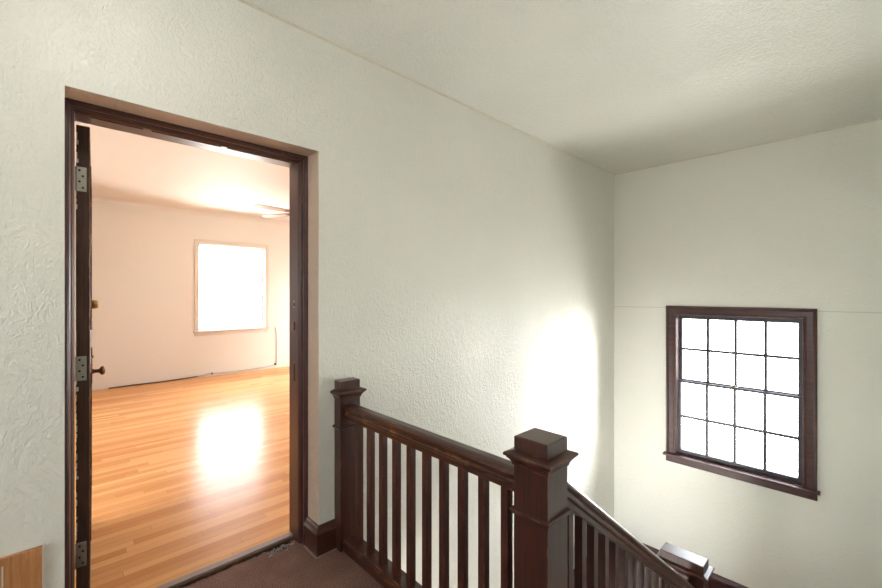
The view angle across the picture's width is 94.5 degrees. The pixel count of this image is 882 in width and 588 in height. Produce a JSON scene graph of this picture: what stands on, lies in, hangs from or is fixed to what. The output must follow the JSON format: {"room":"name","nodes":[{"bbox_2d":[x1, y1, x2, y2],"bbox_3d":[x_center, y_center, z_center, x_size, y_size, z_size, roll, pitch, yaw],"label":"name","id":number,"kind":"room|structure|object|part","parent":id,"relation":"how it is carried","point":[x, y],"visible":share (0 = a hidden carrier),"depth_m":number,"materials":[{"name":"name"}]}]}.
{"room":"stair landing","nodes":[
{"label":"stair landing","id":0,"kind":"room"},
{"bbox_2d":[75,366,288,587],"bbox_3d":[-1.945,1.518,5.141,6.900,0.204,5.402,0,0,-44],"label":"floor","id":1,"kind":"structure","parent":0,"point":[190,475],"depth_m":3.18,"materials":[{"name":"brown wood"}]},
{"bbox_2d":[75,200,288,392],"bbox_3d":[-3.900,0.064,7.183,7.300,3.112,0.250,0,0,-44],"label":"wall","id":2,"kind":"structure","parent":0,"point":[143,260],"depth_m":6.50,"materials":[{"name":"paint"}]},
{"bbox_2d":[75,195,288,224],"bbox_3d":[-3.789,-1.347,7.067,6.900,0.070,0.070,0,0,-44],"label":"trim","id":3,"kind":"structure","parent":2,"relation":"attached to","point":[94,199],"depth_m":6.67,"materials":[{"name":"white paint"}]},
{"bbox_2d":[108,328,276,388],"bbox_3d":[-4.013,1.035,6.886,2.486,0.764,0.020,0,0,-44],"label":"cable","id":4,"kind":"object","parent":2,"relation":"attached to","point":[275,328],"visible":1,"depth_m":6.74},
{"bbox_2d":[193,239,269,335],"bbox_3d":[-3.698,-0.089,7.251,1.249,1.618,0.170,0,0,-44],"label":"window","id":5,"kind":"structure","parent":2,"relation":"in","point":[198,331],"depth_m":7.25,"materials":[{"name":"beige paint"}]},
{"bbox_2d":[75,121,288,220],"bbox_3d":[-1.946,-1.442,5.142,6.900,0.120,5.400,0,0,-44],"label":"ceiling","id":6,"kind":"structure","parent":0,"point":[125,166],"depth_m":4.80,"materials":[{"name":"white paint"}]},
{"bbox_2d":[253,204,288,217],"bbox_3d":[-1.890,-1.210,5.498,1.253,0.345,1.263,0,0,-44],"label":"ceiling fan","id":7,"kind":"object","parent":6,"relation":"hanging from","point":[261,206],"visible":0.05,"depth_m":5.31,"materials":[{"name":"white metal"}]},
{"bbox_3d":[-2.151,-1.080,5.205,0.144,0.021,0.475,0,0,39],"label":"blade","id":8,"kind":"part","parent":7,"relation":"part of","materials":[{"name":"white"}]},
{"bbox_3d":[-2.279,-1.080,5.691,0.475,0.021,0.144,0,0,21],"label":"blade","id":9,"kind":"part","parent":7,"relation":"part of","materials":[{"name":"white"}]},
{"bbox_2d":[0,0,613,587],"bbox_3d":[-0.787,1.532,2.304,9.650,6.048,0.302,0,0,-44],"label":"wall","id":10,"kind":"structure","parent":0,"point":[461,261],"depth_m":2.38,"materials":[{"name":"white paint"}]},
{"bbox_2d":[0,545,43,587],"bbox_3d":[-1.524,1.157,1.378,0.264,0.502,0.016,0,0,-44],"label":"wooden panel","id":11,"kind":"object","parent":10,"relation":"attached to","point":[23,569],"visible":1,"depth_m":1.43,"materials":[{"name":"brown wood"}]},
{"bbox_3d":[-1.522,0.921,1.373,0.260,0.027,0.004,0,0,-44],"label":"rail","id":12,"kind":"part","parent":11,"relation":"part of","materials":[{"name":"brown wood"}]},
{"bbox_2d":[75,125,104,587],"bbox_3d":[-1.824,0.341,2.132,0.123,2.127,0.940,0,0,-40],"label":"door","id":13,"kind":"structure","parent":10,"relation":"in","point":[84,371],"depth_m":1.76,"materials":[{"name":"brown wood"}]},
{"bbox_3d":[-2.058,0.468,2.458,0.056,0.054,0.054,0,0,-40],"label":"knob","id":14,"kind":"part","parent":13,"relation":"part of","materials":[{"name":"brown metal"}]},
{"bbox_2d":[65,98,307,587],"bbox_3d":[-1.182,0.331,2.022,1.013,2.202,0.188,0,0,-44],"label":"door frame","id":15,"kind":"structure","parent":10,"relation":"attached to","point":[75,110],"depth_m":1.99,"materials":[{"name":"brown wood"}]},
{"bbox_3d":[-0.854,0.190,2.362,0.017,0.070,0.030,0,0,-44],"label":"strike plate","id":16,"kind":"part","parent":15,"relation":"part of","materials":[{"name":"brown metal"}]},
{"bbox_3d":[-0.850,0.460,2.368,0.003,0.120,0.028,0,0,-44],"label":"strike plate","id":17,"kind":"part","parent":15,"relation":"part of","materials":[{"name":"brown metal"}]},
{"bbox_2d":[182,541,289,587],"bbox_3d":[-1.134,1.451,1.972,1.011,0.036,0.299,0,0,-44],"label":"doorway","id":18,"kind":"structure","parent":10,"relation":"in","point":[285,544],"depth_m":2.22,"materials":[{"name":"brown wood"}]},
{"bbox_2d":[156,532,292,587],"bbox_3d":[-1.223,1.421,2.064,0.973,0.022,0.042,0,0,-44],"label":"threshold","id":19,"kind":"object","parent":18,"relation":"on","point":[207,569],"visible":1,"depth_m":2.14,"materials":[{"name":"brown wood"}]},
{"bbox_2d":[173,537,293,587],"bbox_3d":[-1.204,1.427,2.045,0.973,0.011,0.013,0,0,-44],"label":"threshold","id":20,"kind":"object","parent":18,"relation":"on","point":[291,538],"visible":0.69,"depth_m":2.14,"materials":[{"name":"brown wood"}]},
{"bbox_2d":[303,545,336,558],"bbox_3d":[-0.672,1.419,2.273,0.127,0.007,0.153,0,0,-44],"label":"trim","id":21,"kind":"structure","parent":10,"relation":"attached to","point":[304,546],"depth_m":2.22,"materials":[{"name":"brown wood"}]},
{"bbox_2d":[304,516,336,556],"bbox_3d":[-0.672,1.340,2.274,0.126,0.160,0.152,0,0,-44],"label":"baseboard","id":22,"kind":"structure","parent":10,"relation":"attached to","point":[320,539],"depth_m":2.23,"materials":[{"name":"brown wood"}]},
{"bbox_2d":[330,377,366,552],"bbox_3d":[-0.518,0.960,2.289,0.179,0.945,0.092,0,0,-44],"label":"newel post","id":23,"kind":"object","parent":10,"relation":"attached to","point":[347,391],"visible":0.85,"depth_m":2.26,"materials":[{"name":"brown wood"}]},
{"bbox_3d":[-0.528,1.010,2.299,0.125,0.845,0.065,0,0,-44],"label":"post","id":24,"kind":"part","parent":23,"relation":"part of","materials":[{"name":"brown wood"}]},
{"bbox_3d":[-0.518,0.561,2.289,0.179,0.051,0.092,0,0,-44],"label":"cap moulding","id":25,"kind":"part","parent":23,"relation":"part of","materials":[{"name":"brown wood"}]},
{"bbox_2d":[237,0,614,174],"bbox_3d":[-0.989,-1.387,1.895,8.392,0.010,0.011,0,0,-44],"label":"trim","id":26,"kind":"structure","parent":10,"relation":"attached to","point":[242,1],"depth_m":2.53,"materials":[{"name":"white paint"}]},
{"bbox_2d":[245,0,881,173],"bbox_3d":[-0.131,-1.442,0.974,8.757,0.100,2.528,0,0,-44],"label":"ceiling","id":27,"kind":"structure","parent":0,"point":[617,86],"depth_m":2.44,"materials":[{"name":"paint"}]},
{"bbox_2d":[614,120,881,587],"bbox_3d":[2.989,1.532,3.926,0.165,6.048,2.578,0,0,-44],"label":"wall","id":28,"kind":"structure","parent":0,"point":[794,222],"depth_m":3.79,"materials":[{"name":"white paint"}]},
{"bbox_2d":[641,542,747,587],"bbox_3d":[2.861,2.894,3.921,0.027,0.189,2.348,0,0,-44],"label":"baseboard","id":29,"kind":"structure","parent":28,"relation":"attached to","point":[715,581],"depth_m":4.03,"materials":[{"name":"brown wood"}]},
{"bbox_2d":[663,306,820,500],"bbox_3d":[2.870,0.966,3.988,0.202,1.662,1.238,0,0,-44],"label":"window","id":30,"kind":"structure","parent":28,"relation":"in","point":[806,318],"depth_m":3.89,"materials":[{"name":"brown wood"}]},
{"bbox_3d":[2.876,1.301,3.994,0.003,0.708,0.934,0,0,-44],"label":"pane","id":31,"kind":"part","parent":30,"relation":"part of","materials":[{"name":"clear glass"}]},
{"bbox_3d":[2.876,1.309,3.994,0.034,0.772,0.994,0,0,-44],"label":"sash","id":32,"kind":"part","parent":30,"relation":"part of","materials":[{"name":"paint"}]},
{"bbox_3d":[2.905,0.590,4.021,0.034,0.714,0.994,0,0,-44],"label":"sash","id":33,"kind":"part","parent":30,"relation":"part of","materials":[{"name":"paint"}]},
{"bbox_2d":[615,118,881,174],"bbox_3d":[2.861,-1.387,3.933,0.011,0.010,2.366,0,0,-44],"label":"trim","id":34,"kind":"structure","parent":28,"relation":"attached to","point":[880,118],"depth_m":3.80,"materials":[{"name":"white paint"}]},
{"bbox_3d":[2.206,3.098,3.315,1.812,0.220,2.378,0,0,-44],"label":"floor","id":35,"kind":"structure","parent":0,"visible":0},
{"bbox_2d":[656,542,714,587],"bbox_3d":[1.586,2.346,2.665,0.171,1.284,0.306,0,0,-44],"label":"newel post","id":36,"kind":"object","parent":35,"relation":"on","point":[694,568],"visible":0.8,"depth_m":2.61,"materials":[{"name":"brown wood"}]},
{"bbox_3d":[1.586,2.396,2.665,0.117,1.184,0.252,0,0,-44],"label":"post","id":37,"kind":"part","parent":36,"relation":"part of","materials":[{"name":"brown wood"}]},
{"bbox_3d":[-1.470,1.551,-0.204,4.795,0.238,2.378,0,0,-44],"label":"floor","id":38,"kind":"structure","parent":0,"visible":0},
{"bbox_2d":[183,539,383,587],"bbox_3d":[-1.562,1.426,-0.131,4.763,0.012,2.610,0,0,-44],"label":"floor","id":39,"kind":"structure","parent":38,"relation":"on","point":[294,567],"depth_m":2.06,"materials":[{"name":"brown carpet"}]},
{"bbox_2d":[268,541,294,557],"bbox_3d":[-0.883,1.417,2.259,0.162,0.017,0.066,0,0,-44],"label":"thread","id":40,"kind":"object","parent":39,"relation":"on","point":[292,543],"visible":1,"depth_m":2.25},
{"bbox_2d":[343,403,513,587],"bbox_3d":[-0.107,1.024,1.856,0.094,0.813,1.155,0,0,-44],"label":"stair railing","id":41,"kind":"object","parent":38,"relation":"on","point":[487,466],"visible":0.95,"depth_m":1.85,"materials":[{"name":"brown wood"}]},
{"bbox_3d":[-0.107,1.393,1.856,0.094,0.075,1.155,0,0,-44],"label":"shoe rail","id":42,"kind":"part","parent":41,"relation":"part of","materials":[{"name":"brown wood"}]},
{"bbox_3d":[-0.107,0.660,1.856,0.073,0.084,1.155,0,0,-44],"label":"handrail","id":43,"kind":"part","parent":41,"relation":"part of","materials":[{"name":"brown wood"}]},
{"bbox_2d":[503,428,578,587],"bbox_3d":[0.340,1.079,1.392,0.179,1.183,0.185,0,0,-44],"label":"newel post","id":44,"kind":"object","parent":38,"relation":"on","point":[540,458],"visible":1,"depth_m":1.35,"materials":[{"name":"brown wood"}]},
{"bbox_3d":[0.340,1.129,1.392,0.125,1.083,0.131,0,0,-44],"label":"post","id":45,"kind":"part","parent":44,"relation":"part of","materials":[{"name":"brown wood"}]},
{"bbox_3d":[0.340,0.561,1.392,0.179,0.051,0.185,0,0,-44],"label":"cap moulding","id":46,"kind":"part","parent":44,"relation":"part of","materials":[{"name":"brown wood"}]},
{"bbox_2d":[567,480,694,587],"bbox_3d":[0.988,1.696,2.006,1.657,2.155,0.073,0,0,-44],"label":"stair railing","id":47,"kind":"object","parent":44,"relation":"attached to","point":[616,558],"visible":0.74,"depth_m":1.70,"materials":[{"name":"brown wood"}]}
]}

